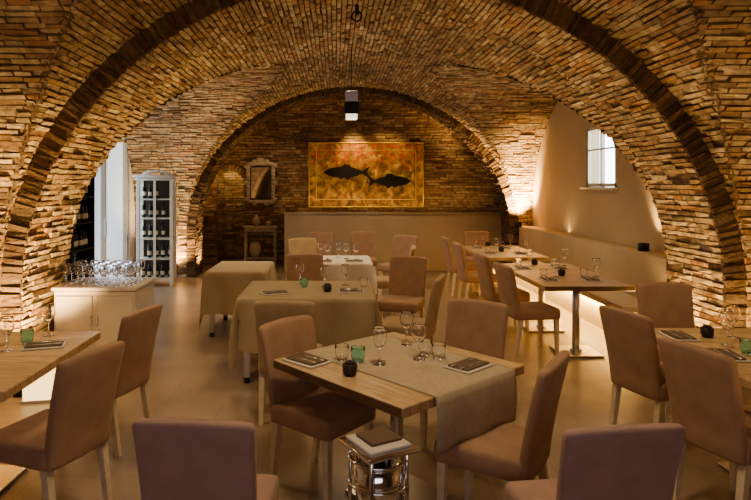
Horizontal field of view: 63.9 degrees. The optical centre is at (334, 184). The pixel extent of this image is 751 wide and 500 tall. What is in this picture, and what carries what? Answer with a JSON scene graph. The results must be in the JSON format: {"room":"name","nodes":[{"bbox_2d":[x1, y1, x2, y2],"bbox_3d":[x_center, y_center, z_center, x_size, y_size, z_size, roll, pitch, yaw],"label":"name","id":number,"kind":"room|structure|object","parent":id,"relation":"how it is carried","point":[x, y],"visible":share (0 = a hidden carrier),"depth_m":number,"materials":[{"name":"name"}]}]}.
{"room":"restaurant","nodes":[
{"label":"restaurant","id":0,"kind":"room"},
{"bbox_2d":[128,154,134,276],"bbox_3d":[-3.900,-0.300,12.150,0.200,4.100,2.100,0,0,0],"label":"wall","id":1,"kind":"structure","parent":0,"point":[131,197],"depth_m":11.20,"materials":[{"name":"white paint"}]},
{"bbox_2d":[202,97,499,265],"bbox_3d":[0.385,-0.250,13.536,8.830,4.200,1.169,0,0,0],"label":"wall","id":2,"kind":"structure","parent":0,"point":[455,180],"depth_m":13.01,"materials":[{"name":"brown brick"}]},
{"bbox_2d":[244,158,276,205],"bbox_3d":[-1.600,-0.070,12.902,0.721,1.041,0.055,0,0,0],"label":"ornate mirror","id":3,"kind":"object","parent":2,"relation":"attached to","point":[260,176],"visible":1,"depth_m":12.90,"materials":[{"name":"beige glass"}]},
{"bbox_2d":[135,86,532,276],"bbox_3d":[0.340,-0.658,11.686,8.600,4.823,0.628,0,0,0],"label":"brick arch","id":4,"kind":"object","parent":2,"relation":"attached to","point":[189,225],"depth_m":11.40,"materials":[{"name":"brown brick"}]},
{"bbox_2d":[308,142,423,207],"bbox_3d":[0.670,-0.220,12.895,2.490,1.410,0.100,0,0,0],"label":"painting","id":5,"kind":"object","parent":2,"relation":"attached to","point":[340,174],"visible":1,"depth_m":12.91,"materials":[{"name":"gold metal"}]},
{"bbox_2d":[0,0,750,257],"bbox_3d":[0.000,-0.375,5.500,9.200,4.250,16.000,0,0,0],"label":"ceiling","id":6,"kind":"structure","parent":0,"point":[506,95],"depth_m":6.56,"materials":[{"name":"brick"}]},
{"bbox_2d":[344,46,358,119],"bbox_3d":[0.220,-1.397,8.000,0.190,1.045,0.220,0,0,0],"label":"pendant lamp","id":7,"kind":"object","parent":6,"relation":"hanging from","point":[351,104],"depth_m":7.90,"materials":[{"name":"black metal"}]},
{"bbox_2d":[351,4,362,21],"bbox_3d":[0.220,-1.721,6.019,0.116,0.158,0.078,0,0,0],"label":"ceiling hook","id":8,"kind":"object","parent":6,"relation":"attached to","point":[356,11],"visible":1,"depth_m":6.03,"materials":[{"name":"black metal"}]},
{"bbox_2d":[0,260,750,499],"bbox_3d":[0.000,1.800,5.900,9.400,0.100,16.800,0,0,0],"label":"floor","id":9,"kind":"structure","parent":0,"point":[191,377],"depth_m":4.70,"materials":[{"name":"stone"}]},
{"bbox_2d":[20,368,55,403],"bbox_3d":[-2.400,1.560,4.950,0.280,0.380,0.280,0,0,-11],"label":"lamp","id":10,"kind":"object","parent":9,"relation":"on","point":[39,391],"visible":0.27,"depth_m":4.82,"materials":[{"name":"beige"}]},
{"bbox_2d":[0,332,100,492],"bbox_3d":[-2.100,1.373,3.500,1.000,0.745,1.200,0,0,0],"label":"dining table","id":11,"kind":"object","parent":9,"relation":"on","point":[19,369],"visible":0.67,"depth_m":3.51,"materials":[{"name":"brown wood"}]},
{"bbox_2d":[0,332,9,346],"bbox_3d":[-2.060,0.957,3.720,0.080,0.085,0.080,0,0,0],"label":"water tumbler","id":12,"kind":"object","parent":11,"relation":"on","point":[2,337],"visible":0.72,"depth_m":3.69,"materials":[{"name":"clear glass"}]},
{"bbox_2d":[0,316,14,351],"bbox_3d":[-1.980,0.897,3.620,0.084,0.205,0.084,0,0,0],"label":"wine glass","id":13,"kind":"object","parent":11,"relation":"on","point":[7,323],"visible":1,"depth_m":3.60,"materials":[{"name":"clear glass"}]},
{"bbox_2d":[20,328,33,343],"bbox_3d":[-1.950,0.957,3.800,0.080,0.085,0.080,0,0,0],"label":"tumbler","id":14,"kind":"object","parent":11,"relation":"on","point":[27,334],"visible":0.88,"depth_m":3.77,"materials":[{"name":"green glass"}]},
{"bbox_2d":[21,340,66,350],"bbox_3d":[-1.800,0.989,3.720,0.240,0.022,0.170,0,0,-17],"label":"folded napkin","id":15,"kind":"object","parent":11,"relation":"on","point":[51,344],"visible":1,"depth_m":3.68,"materials":[{"name":"beige fabric"}]},
{"bbox_2d":[42,304,55,336],"bbox_3d":[-1.900,0.897,3.980,0.084,0.205,0.084,0,0,0],"label":"wine glass","id":16,"kind":"object","parent":11,"relation":"on","point":[48,310],"visible":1,"depth_m":3.95,"materials":[{"name":"clear glass"}]},
{"bbox_2d":[0,341,124,499],"bbox_3d":[-1.452,1.288,3.123,0.580,0.924,0.443,0,0,21],"label":"dining chair","id":17,"kind":"object","parent":9,"relation":"on","point":[77,420],"visible":1,"depth_m":2.98,"materials":[{"name":"beige fabric"}]},
{"bbox_2d":[67,177,94,280],"bbox_3d":[-3.660,0.750,8.450,0.260,2.000,0.730,0,0,0],"label":"wine rack","id":18,"kind":"object","parent":9,"relation":"on","point":[82,243],"visible":0.27,"depth_m":8.72,"materials":[{"name":"black wood"}]},
{"bbox_2d":[51,277,156,355],"bbox_3d":[-2.360,1.371,6.195,0.840,0.738,0.670,0,0,0],"label":"base cabinet","id":19,"kind":"object","parent":9,"relation":"on","point":[84,308],"visible":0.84,"depth_m":5.88,"materials":[{"name":"white paint"}]},
{"bbox_2d":[62,265,70,285],"bbox_3d":[-2.680,0.900,5.980,0.084,0.205,0.084,0,0,0],"label":"wine glass","id":20,"kind":"object","parent":19,"relation":"on","point":[66,269],"visible":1,"depth_m":5.95,"materials":[{"name":"clear glass"}]},
{"bbox_2d":[68,263,75,283],"bbox_3d":[-2.680,0.900,6.110,0.084,0.205,0.084,0,0,0],"label":"wine glass","id":21,"kind":"object","parent":19,"relation":"on","point":[72,265],"visible":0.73,"depth_m":6.09,"materials":[{"name":"white"}]},
{"bbox_2d":[74,265,82,285],"bbox_3d":[-2.555,0.900,5.980,0.084,0.205,0.084,0,0,0],"label":"wine glass","id":22,"kind":"object","parent":19,"relation":"on","point":[78,269],"visible":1,"depth_m":5.95,"materials":[{"name":"clear glass"}]},
{"bbox_2d":[80,263,87,283],"bbox_3d":[-2.555,0.900,6.110,0.084,0.205,0.084,0,0,0],"label":"wine glass","id":23,"kind":"object","parent":19,"relation":"on","point":[83,264],"visible":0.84,"depth_m":6.09,"materials":[{"name":"white"}]},
{"bbox_2d":[87,265,95,285],"bbox_3d":[-2.430,0.900,5.980,0.084,0.205,0.084,0,0,0],"label":"wine glass","id":24,"kind":"object","parent":19,"relation":"on","point":[91,269],"visible":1,"depth_m":5.95,"materials":[{"name":"clear glass"}]},
{"bbox_2d":[92,263,99,283],"bbox_3d":[-2.430,0.900,6.110,0.084,0.205,0.084,0,0,0],"label":"wine glass","id":25,"kind":"object","parent":19,"relation":"on","point":[97,265],"visible":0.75,"depth_m":6.09,"materials":[{"name":"white"}]},
{"bbox_2d":[99,265,107,285],"bbox_3d":[-2.305,0.900,5.980,0.084,0.205,0.084,0,0,0],"label":"wine glass","id":26,"kind":"object","parent":19,"relation":"on","point":[103,269],"visible":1,"depth_m":5.95,"materials":[{"name":"clear glass"}]},
{"bbox_2d":[105,263,112,283],"bbox_3d":[-2.305,0.900,6.110,0.084,0.205,0.084,0,0,0],"label":"wine glass","id":27,"kind":"object","parent":19,"relation":"on","point":[110,265],"visible":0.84,"depth_m":6.09,"materials":[{"name":"white"}]},
{"bbox_2d":[112,265,120,285],"bbox_3d":[-2.180,0.900,5.980,0.084,0.205,0.084,0,0,0],"label":"wine glass","id":28,"kind":"object","parent":19,"relation":"on","point":[116,269],"visible":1,"depth_m":5.95,"materials":[{"name":"clear glass"}]},
{"bbox_2d":[117,263,124,283],"bbox_3d":[-2.180,0.900,6.110,0.084,0.205,0.084,0,0,0],"label":"wine glass","id":29,"kind":"object","parent":19,"relation":"on","point":[122,265],"visible":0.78,"depth_m":6.09,"materials":[{"name":"white"}]},
{"bbox_2d":[124,265,132,285],"bbox_3d":[-2.055,0.900,5.980,0.084,0.205,0.084,0,0,0],"label":"wine glass","id":30,"kind":"object","parent":19,"relation":"on","point":[128,269],"visible":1,"depth_m":5.95,"materials":[{"name":"clear glass"}]},
{"bbox_2d":[129,263,137,283],"bbox_3d":[-2.055,0.900,6.110,0.084,0.205,0.084,0,0,0],"label":"wine glass","id":31,"kind":"object","parent":19,"relation":"on","point":[135,267],"visible":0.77,"depth_m":6.09,"materials":[{"name":"white"}]},
{"bbox_2d":[134,261,141,281],"bbox_3d":[-2.055,0.900,6.240,0.084,0.205,0.084,0,0,0],"label":"wine glass","id":32,"kind":"object","parent":19,"relation":"on","point":[139,265],"visible":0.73,"depth_m":6.22,"materials":[{"name":"white"}]},
{"bbox_2d":[138,260,145,279],"bbox_3d":[-2.055,0.900,6.370,0.084,0.205,0.084,0,0,0],"label":"wine glass","id":33,"kind":"object","parent":19,"relation":"on","point":[143,263],"visible":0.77,"depth_m":6.35,"materials":[{"name":"white"}]},
{"bbox_2d":[111,304,161,456],"bbox_3d":[-1.528,1.288,4.101,0.580,0.924,0.443,0,0,14],"label":"dining chair","id":34,"kind":"object","parent":9,"relation":"on","point":[138,329],"visible":0.66,"depth_m":3.98,"materials":[{"name":"beige fabric"}]},
{"bbox_2d":[133,170,179,286],"bbox_3d":[-3.120,0.743,10.500,0.720,2.015,0.480,0,0,-7],"label":"display cabinet","id":35,"kind":"object","parent":9,"relation":"on","point":[155,194],"visible":0.93,"depth_m":10.48,"materials":[{"name":"white paint"}]},
{"bbox_2d":[132,418,278,499],"bbox_3d":[-0.484,1.288,2.374,0.443,0.924,0.580,0,0,5],"label":"dining chair","id":36,"kind":"object","parent":9,"relation":"on","point":[177,458],"visible":1,"depth_m":2.12,"materials":[{"name":"fabric"}]},
{"bbox_2d":[199,261,276,336],"bbox_3d":[-1.150,1.372,7.350,0.851,0.756,1.171,0,0,0],"label":"table","id":37,"kind":"object","parent":9,"relation":"on","point":[224,282],"visible":0.76,"depth_m":6.84,"materials":[{"name":"beige fabric"}]},
{"bbox_2d":[243,215,277,267],"bbox_3d":[-1.580,1.190,12.760,0.700,1.120,0.320,0,0,0],"label":"console table","id":38,"kind":"object","parent":9,"relation":"on","point":[255,251],"visible":0.92,"depth_m":12.64,"materials":[{"name":"paint"}]},
{"bbox_2d":[254,300,322,424],"bbox_3d":[-0.340,1.288,4.554,0.443,0.924,0.580,0,0,6],"label":"dining chair","id":39,"kind":"object","parent":9,"relation":"on","point":[266,311],"visible":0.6,"depth_m":4.30,"materials":[{"name":"beige fabric"}]},
{"bbox_2d":[288,238,316,253],"bbox_3d":[-0.441,1.288,9.154,0.443,0.924,0.580,0,0,-17],"label":"dining chair","id":40,"kind":"object","parent":9,"relation":"on","point":[296,245],"visible":0.34,"depth_m":9.35,"materials":[{"name":"beige fabric"}]},
{"bbox_2d":[286,253,322,280],"bbox_3d":[-0.340,1.288,6.996,0.443,0.924,0.580,0,0,-6],"label":"dining chair","id":41,"kind":"object","parent":9,"relation":"on","point":[312,262],"visible":0.36,"depth_m":7.19,"materials":[{"name":"beige fabric"}]},
{"bbox_2d":[228,281,381,382],"bbox_3d":[-0.250,1.372,5.750,1.367,0.756,1.168,0,0,0],"label":"table","id":42,"kind":"object","parent":9,"relation":"on","point":[339,317],"visible":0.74,"depth_m":5.24,"materials":[{"name":"beige fabric"}]},
{"bbox_2d":[260,289,289,295],"bbox_3d":[-0.550,0.983,5.500,0.240,0.022,0.170,0,0,-23],"label":"folded napkin","id":43,"kind":"object","parent":42,"relation":"on","point":[270,292],"visible":1,"depth_m":5.45,"materials":[{"name":"beige fabric"}]},
{"bbox_2d":[296,263,303,284],"bbox_3d":[-0.350,0.891,6.000,0.084,0.205,0.084,0,0,0],"label":"wine glass","id":44,"kind":"object","parent":42,"relation":"on","point":[299,267],"visible":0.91,"depth_m":5.97,"materials":[{"name":"white"}]},
{"bbox_2d":[300,278,307,286],"bbox_3d":[-0.300,0.951,5.850,0.080,0.085,0.080,0,0,0],"label":"tumbler","id":45,"kind":"object","parent":42,"relation":"on","point":[303,281],"visible":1,"depth_m":5.82,"materials":[{"name":"green glass"}]},
{"bbox_2d":[320,265,328,286],"bbox_3d":[-0.100,0.891,5.870,0.084,0.205,0.084,0,0,0],"label":"wine glass","id":46,"kind":"object","parent":42,"relation":"on","point":[324,270],"visible":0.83,"depth_m":5.84,"materials":[{"name":"white"}]},
{"bbox_2d":[323,283,331,291],"bbox_3d":[-0.070,0.956,5.600,0.080,0.075,0.080,0,0,0],"label":"pot","id":47,"kind":"object","parent":42,"relation":"on","point":[327,287],"visible":1,"depth_m":5.57,"materials":[{"name":"brown ceramic"}]},
{"bbox_2d":[341,264,348,285],"bbox_3d":[0.100,0.891,5.950,0.084,0.205,0.084,0,0,0],"label":"wine glass","id":48,"kind":"object","parent":42,"relation":"on","point":[344,267],"visible":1,"depth_m":5.92,"materials":[{"name":"white"}]},
{"bbox_2d":[338,288,363,292],"bbox_3d":[0.150,0.983,5.600,0.240,0.022,0.170,0,0,0],"label":"folded napkin","id":49,"kind":"object","parent":42,"relation":"on","point":[340,290],"visible":1,"depth_m":5.54,"materials":[{"name":"beige fabric"}]},
{"bbox_2d":[360,278,367,286],"bbox_3d":[0.280,0.951,5.850,0.080,0.085,0.080,0,0,0],"label":"water tumbler","id":50,"kind":"object","parent":42,"relation":"on","point":[363,281],"visible":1,"depth_m":5.82,"materials":[{"name":"clear glass"}]},
{"bbox_2d":[258,315,374,499],"bbox_3d":[-0.114,1.288,3.547,0.580,0.924,0.443,0,0,41],"label":"dining chair","id":51,"kind":"object","parent":9,"relation":"on","point":[315,411],"visible":0.86,"depth_m":3.50,"materials":[{"name":"beige fabric"}]},
{"bbox_2d":[308,231,332,254],"bbox_3d":[-0.250,1.288,10.395,0.443,0.924,0.580,0,0,0],"label":"dining chair","id":52,"kind":"object","parent":9,"relation":"on","point":[325,237],"visible":0.29,"depth_m":10.60,"materials":[{"name":"beige fabric"}]},
{"bbox_2d":[323,255,377,293],"bbox_3d":[0.050,1.372,8.050,0.998,0.756,0.998,0,0,0],"label":"table","id":53,"kind":"object","parent":9,"relation":"on","point":[357,270],"visible":0.45,"depth_m":7.62,"materials":[{"name":"white fabric"}]},
{"bbox_2d":[336,242,341,257],"bbox_3d":[0.050,0.891,8.250,0.084,0.205,0.084,0,0,0],"label":"wine glass","id":54,"kind":"object","parent":53,"relation":"on","point":[338,244],"visible":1,"depth_m":8.22,"materials":[{"name":"white"}]},
{"bbox_2d":[343,243,348,258],"bbox_3d":[0.150,0.891,8.100,0.084,0.205,0.084,0,0,0],"label":"wine glass","id":55,"kind":"object","parent":53,"relation":"on","point":[345,245],"visible":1,"depth_m":8.07,"materials":[{"name":"white"}]},
{"bbox_2d":[345,259,363,261],"bbox_3d":[0.250,0.983,7.800,0.240,0.022,0.170,0,0,0],"label":"folded napkin","id":56,"kind":"object","parent":53,"relation":"on","point":[346,260],"visible":1,"depth_m":7.75,"materials":[{"name":"beige fabric"}]},
{"bbox_2d":[351,231,376,273],"bbox_3d":[0.500,1.288,10.495,0.443,0.924,0.580,0,0,0],"label":"dining chair","id":57,"kind":"object","parent":9,"relation":"on","point":[365,239],"visible":0.67,"depth_m":10.68,"materials":[{"name":"beige fabric"}]},
{"bbox_2d":[338,427,419,499],"bbox_3d":[0.180,1.399,2.500,0.252,0.703,0.252,0,0,-29],"label":"stand","id":58,"kind":"object","parent":9,"relation":"on","point":[377,458],"visible":1,"depth_m":2.43,"materials":[{"name":"silver metal"}]},
{"bbox_2d":[375,245,415,301],"bbox_3d":[0.816,1.288,8.170,0.580,0.924,0.443,0,0,6],"label":"dining chair","id":59,"kind":"object","parent":9,"relation":"on","point":[382,281],"visible":0.22,"depth_m":7.98,"materials":[{"name":"beige fabric"}]},
{"bbox_2d":[378,235,417,293],"bbox_3d":[1.027,1.288,9.736,0.443,0.924,0.580,0,0,37],"label":"dining chair","id":60,"kind":"object","parent":9,"relation":"on","point":[402,244],"visible":0.51,"depth_m":9.87,"materials":[{"name":"beige fabric"}]},
{"bbox_2d":[274,332,523,499],"bbox_3d":[0.350,1.373,3.390,1.000,0.745,1.000,0,0,-41],"label":"dining table","id":61,"kind":"object","parent":9,"relation":"on","point":[401,402],"visible":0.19,"depth_m":3.10,"materials":[{"name":"brown wood"}]},
{"bbox_2d":[282,352,331,368],"bbox_3d":[-0.160,0.989,3.398,0.240,0.022,0.170,0,0,43],"label":"folded napkin","id":62,"kind":"object","parent":61,"relation":"on","point":[301,359],"visible":1,"depth_m":3.36,"materials":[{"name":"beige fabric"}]},
{"bbox_2d":[342,360,356,376],"bbox_3d":[0.078,0.962,3.154,0.080,0.075,0.080,0,0,0],"label":"pot","id":63,"kind":"object","parent":61,"relation":"on","point":[349,367],"visible":1,"depth_m":3.13,"materials":[{"name":"brown ceramic"}]},
{"bbox_2d":[302,335,516,455],"bbox_3d":[0.390,1.134,3.420,0.660,0.277,1.049,0,0,-41],"label":"table runner","id":64,"kind":"object","parent":61,"relation":"on","point":[468,406],"visible":0.85,"depth_m":3.13,"materials":[{"name":"fabric"}]},
{"bbox_2d":[335,343,348,360],"bbox_3d":[0.040,0.952,3.412,0.080,0.085,0.080,0,0,0],"label":"water tumbler","id":65,"kind":"object","parent":64,"relation":"on","point":[341,349],"visible":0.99,"depth_m":3.38,"materials":[{"name":"clear glass"}]},
{"bbox_2d":[351,345,364,363],"bbox_3d":[0.129,0.952,3.370,0.080,0.085,0.080,0,0,0],"label":"tumbler","id":66,"kind":"object","parent":64,"relation":"on","point":[357,351],"visible":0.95,"depth_m":3.34,"materials":[{"name":"green glass"}]},
{"bbox_2d":[372,326,386,365],"bbox_3d":[0.246,0.892,3.326,0.084,0.205,0.084,0,0,0],"label":"wine glass","id":67,"kind":"object","parent":64,"relation":"on","point":[379,333],"visible":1,"depth_m":3.30,"materials":[{"name":"clear glass"}]},
{"bbox_2d":[400,311,412,345],"bbox_3d":[0.446,0.892,3.738,0.084,0.205,0.084,0,0,0],"label":"wine glass","id":68,"kind":"object","parent":64,"relation":"on","point":[406,317],"visible":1,"depth_m":3.71,"materials":[{"name":"white"}]},
{"bbox_2d":[412,322,426,360],"bbox_3d":[0.480,0.892,3.423,0.084,0.205,0.084,0,0,0],"label":"wine glass","id":69,"kind":"object","parent":64,"relation":"on","point":[419,332],"visible":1,"depth_m":3.40,"materials":[{"name":"white"}]},
{"bbox_2d":[420,338,431,355],"bbox_3d":[0.529,0.952,3.519,0.080,0.085,0.080,0,0,0],"label":"water tumbler","id":70,"kind":"object","parent":64,"relation":"on","point":[426,345],"visible":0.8,"depth_m":3.49,"materials":[{"name":"clear glass"}]},
{"bbox_2d":[432,342,445,359],"bbox_3d":[0.595,0.952,3.443,0.080,0.085,0.080,0,0,0],"label":"water tumbler","id":71,"kind":"object","parent":64,"relation":"on","point":[438,348],"visible":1,"depth_m":3.41,"materials":[{"name":"clear glass"}]},
{"bbox_2d":[443,357,493,374],"bbox_3d":[0.732,0.984,3.285,0.240,0.022,0.170,0,0,-43],"label":"folded napkin","id":72,"kind":"object","parent":64,"relation":"on","point":[469,365],"visible":1,"depth_m":3.25,"materials":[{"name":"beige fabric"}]},
{"bbox_2d":[377,256,426,321],"bbox_3d":[0.766,1.288,6.759,0.443,0.924,0.580,0,0,21],"label":"dining chair","id":73,"kind":"object","parent":9,"relation":"on","point":[407,274],"visible":0.9,"depth_m":6.88,"materials":[{"name":"beige fabric"}]},
{"bbox_2d":[382,273,445,341],"bbox_3d":[0.725,1.288,5.564,0.580,0.924,0.443,0,0,18],"label":"dining chair","id":74,"kind":"object","parent":9,"relation":"on","point":[392,323],"visible":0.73,"depth_m":5.38,"materials":[{"name":"beige fabric"}]},
{"bbox_2d":[441,236,480,296],"bbox_3d":[2.005,1.288,9.610,0.580,0.924,0.443,0,0,-3],"label":"dining chair","id":75,"kind":"object","parent":9,"relation":"on","point":[451,266],"visible":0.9,"depth_m":9.43,"materials":[{"name":"beige fabric"}]},
{"bbox_2d":[420,298,507,448],"bbox_3d":[0.887,1.288,4.109,0.443,0.924,0.580,0,0,34],"label":"dining chair","id":76,"kind":"object","parent":9,"relation":"on","point":[474,325],"visible":0.43,"depth_m":4.25,"materials":[{"name":"beige fabric"}]},
{"bbox_2d":[452,242,496,300],"bbox_3d":[2.005,1.288,8.660,0.580,0.924,0.443,0,0,-3],"label":"dining chair","id":77,"kind":"object","parent":9,"relation":"on","point":[466,276],"visible":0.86,"depth_m":8.47,"materials":[{"name":"beige fabric"}]},
{"bbox_2d":[464,231,496,262],"bbox_3d":[2.550,1.288,10.545,0.443,0.924,0.580,0,0,0],"label":"dining chair","id":78,"kind":"object","parent":9,"relation":"on","point":[470,236],"visible":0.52,"depth_m":10.74,"materials":[{"name":"beige fabric"}]},
{"bbox_2d":[473,252,529,332],"bbox_3d":[2.004,1.288,7.270,0.580,0.924,0.443,0,0,-6],"label":"dining chair","id":79,"kind":"object","parent":9,"relation":"on","point":[489,292],"visible":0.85,"depth_m":7.10,"materials":[{"name":"beige fabric"}]},
{"bbox_2d":[434,350,569,499],"bbox_3d":[0.849,1.288,3.013,0.580,0.924,0.443,0,0,34],"label":"dining chair","id":80,"kind":"object","parent":9,"relation":"on","point":[507,451],"visible":0.91,"depth_m":2.85,"materials":[{"name":"beige fabric"}]},
{"bbox_2d":[463,246,549,291],"bbox_3d":[2.520,1.373,9.100,0.900,0.745,1.600,0,0,0],"label":"dining table","id":81,"kind":"object","parent":9,"relation":"on","point":[506,255],"visible":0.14,"depth_m":8.63,"materials":[{"name":"brown wood"}]},
{"bbox_2d":[493,262,559,356],"bbox_3d":[2.003,1.288,6.324,0.580,0.924,0.443,0,0,-7],"label":"dining chair","id":82,"kind":"object","parent":9,"relation":"on","point":[539,311],"visible":0.82,"depth_m":6.15,"materials":[{"name":"beige fabric"}]},
{"bbox_2d":[501,263,635,357],"bbox_3d":[2.520,1.373,6.800,0.900,0.745,1.750,0,0,0],"label":"dining table","id":83,"kind":"object","parent":9,"relation":"on","point":[570,281],"visible":0.7,"depth_m":6.26,"materials":[{"name":"brown wood"}]},
{"bbox_2d":[513,265,530,268],"bbox_3d":[2.250,0.989,7.220,0.170,0.022,0.240,0,0,4],"label":"folded napkin","id":84,"kind":"object","parent":83,"relation":"on","point":[515,266],"visible":1,"depth_m":7.18,"materials":[{"name":"beige fabric"}]},
{"bbox_2d":[526,249,532,265],"bbox_3d":[2.400,0.897,7.420,0.084,0.205,0.084,0,0,0],"label":"wine glass","id":85,"kind":"object","parent":83,"relation":"on","point":[529,252],"visible":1,"depth_m":7.39,"materials":[{"name":"white"}]},
{"bbox_2d":[540,268,546,276],"bbox_3d":[2.280,0.957,6.560,0.080,0.085,0.080,0,0,0],"label":"water tumbler","id":86,"kind":"object","parent":83,"relation":"on","point":[543,271],"visible":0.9,"depth_m":6.53,"materials":[{"name":"clear glass"}]},
{"bbox_2d":[537,276,559,281],"bbox_3d":[2.250,0.989,6.320,0.170,0.022,0.240,0,0,4],"label":"folded napkin","id":87,"kind":"object","parent":83,"relation":"on","point":[545,279],"visible":1,"depth_m":6.24,"materials":[{"name":"beige fabric"}]},
{"bbox_2d":[552,258,559,276],"bbox_3d":[2.400,0.897,6.520,0.084,0.205,0.084,0,0,0],"label":"wine glass","id":88,"kind":"object","parent":83,"relation":"on","point":[555,261],"visible":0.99,"depth_m":6.49,"materials":[{"name":"white"}]},
{"bbox_2d":[561,249,567,265],"bbox_3d":[2.840,0.897,7.420,0.084,0.205,0.084,0,0,0],"label":"wine glass","id":89,"kind":"object","parent":83,"relation":"on","point":[564,252],"visible":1,"depth_m":7.40,"materials":[{"name":"white"}]},
{"bbox_2d":[580,268,587,276],"bbox_3d":[2.720,0.957,6.560,0.080,0.085,0.080,0,0,0],"label":"water tumbler","id":90,"kind":"object","parent":83,"relation":"on","point":[583,271],"visible":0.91,"depth_m":6.53,"materials":[{"name":"clear glass"}]},
{"bbox_2d":[578,276,602,281],"bbox_3d":[2.690,0.989,6.320,0.170,0.022,0.240,0,0,4],"label":"folded napkin","id":91,"kind":"object","parent":83,"relation":"on","point":[587,279],"visible":1,"depth_m":6.23,"materials":[{"name":"beige fabric"}]},
{"bbox_2d":[592,258,600,276],"bbox_3d":[2.840,0.897,6.520,0.084,0.205,0.084,0,0,0],"label":"wine glass","id":92,"kind":"object","parent":83,"relation":"on","point":[596,262],"visible":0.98,"depth_m":6.50,"materials":[{"name":"white"}]},
{"bbox_2d":[507,261,638,328],"bbox_3d":[3.270,1.522,8.750,0.440,0.455,4.700,0,0,0],"label":"bench","id":93,"kind":"object","parent":9,"relation":"on","point":[590,301],"visible":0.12,"depth_m":7.49,"materials":[{"name":"white paint"}]},
{"bbox_2d":[505,423,685,499],"bbox_3d":[0.976,1.288,2.324,0.443,0.924,0.580,0,0,-7],"label":"dining chair","id":94,"kind":"object","parent":9,"relation":"on","point":[621,461],"visible":1,"depth_m":2.07,"materials":[{"name":"fabric"}]},
{"bbox_2d":[599,305,668,424],"bbox_3d":[2.155,1.288,4.062,0.580,0.924,0.443,0,0,-18],"label":"dining chair","id":95,"kind":"object","parent":9,"relation":"on","point":[635,366],"visible":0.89,"depth_m":3.93,"materials":[{"name":"beige fabric"}]},
{"bbox_2d":[636,282,694,413],"bbox_3d":[2.760,1.288,4.846,0.443,0.924,0.580,0,0,6],"label":"dining chair","id":96,"kind":"object","parent":9,"relation":"on","point":[668,304],"visible":0.44,"depth_m":5.03,"materials":[{"name":"beige fabric"}]},
{"bbox_2d":[654,328,750,487],"bbox_3d":[2.600,1.373,3.550,0.960,0.745,1.300,0,0,0],"label":"dining table","id":97,"kind":"object","parent":9,"relation":"on","point":[744,369],"visible":0.3,"depth_m":3.81,"materials":[{"name":"brown wood"}]},
{"bbox_2d":[657,330,700,341],"bbox_3d":[2.260,0.989,3.950,0.170,0.022,0.240,0,0,4],"label":"folded napkin","id":98,"kind":"object","parent":97,"relation":"on","point":[679,335],"visible":0.93,"depth_m":3.91,"materials":[{"name":"beige fabric"}]},
{"bbox_2d":[700,325,713,337],"bbox_3d":[2.450,0.962,3.950,0.080,0.075,0.080,0,0,0],"label":"pot","id":99,"kind":"object","parent":97,"relation":"on","point":[707,331],"visible":1,"depth_m":3.92,"materials":[{"name":"brown ceramic"}]},
{"bbox_2d":[719,311,734,345],"bbox_3d":[2.450,0.897,3.750,0.084,0.205,0.084,0,0,0],"label":"wine glass","id":100,"kind":"object","parent":97,"relation":"on","point":[726,318],"visible":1,"depth_m":3.73,"materials":[{"name":"clear glass"}]},
{"bbox_2d":[706,348,750,362],"bbox_3d":[2.280,0.989,3.500,0.170,0.022,0.240,0,0,10],"label":"folded napkin","id":101,"kind":"object","parent":97,"relation":"on","point":[739,358],"visible":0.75,"depth_m":3.47,"materials":[{"name":"beige fabric"}]},
{"bbox_2d":[726,305,740,337],"bbox_3d":[2.620,0.897,3.950,0.084,0.205,0.084,0,0,0],"label":"wine glass","id":102,"kind":"object","parent":97,"relation":"on","point":[735,309],"visible":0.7,"depth_m":3.92,"materials":[{"name":"clear glass"}]},
{"bbox_2d":[739,338,750,354],"bbox_3d":[2.440,0.957,3.550,0.080,0.085,0.080,0,0,0],"label":"tumbler","id":103,"kind":"object","parent":97,"relation":"on","point":[745,343],"visible":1,"depth_m":3.53,"materials":[{"name":"green glass"}]},
{"bbox_2d":[658,337,750,499],"bbox_3d":[2.095,1.288,3.182,0.580,0.924,0.443,0,0,-18],"label":"dining chair","id":104,"kind":"object","parent":9,"relation":"on","point":[704,386],"visible":0.89,"depth_m":3.05,"materials":[{"name":"beige fabric"}]},
{"bbox_2d":[283,212,501,270],"bbox_3d":[1.220,1.155,12.240,4.540,1.190,0.200,0,0,0],"label":"wall partition","id":105,"kind":"structure","parent":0,"point":[429,227],"depth_m":12.18,"materials":[{"name":"beige paint"}]},
{"bbox_2d":[519,101,666,296],"bbox_3d":[3.720,-0.300,5.500,0.460,4.100,15.400,0,0,0],"label":"wall","id":106,"kind":"structure","parent":0,"point":[609,226],"depth_m":8.85,"materials":[{"name":"beige paint"}]},
{"bbox_2d":[0,0,750,331],"bbox_3d":[0.340,-0.698,5.816,8.900,4.905,0.969,0,0,0],"label":"brick arch","id":107,"kind":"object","parent":106,"relation":"attached to","point":[704,250],"depth_m":5.57,"materials":[{"name":"brown brick"}]},
{"bbox_2d":[580,127,617,189],"bbox_3d":[3.740,-0.390,8.475,0.140,0.920,1.050,0,0,0],"label":"window","id":108,"kind":"structure","parent":106,"relation":"in","point":[602,185],"depth_m":8.49,"materials":[{"name":"white paint"}]},
{"bbox_2d":[638,243,648,251],"bbox_3d":[3.600,0.725,7.000,0.120,0.090,0.120,0,0,0],"label":"uplight","id":109,"kind":"object","parent":106,"relation":"on","point":[644,247],"visible":1,"depth_m":6.95,"materials":[{"name":"black metal"}]},
{"bbox_3d":[-3.900,-0.300,3.375,0.200,4.100,11.150,0,0,0],"label":"wall","id":110,"kind":"structure","parent":0,"visible":0},
{"bbox_2d":[95,139,127,276],"bbox_3d":[-3.860,0.450,10.025,0.150,2.580,2.130,0,0,0],"label":"door","id":111,"kind":"structure","parent":110,"relation":"in","point":[111,179],"depth_m":10.53,"materials":[{"name":"white wood"}]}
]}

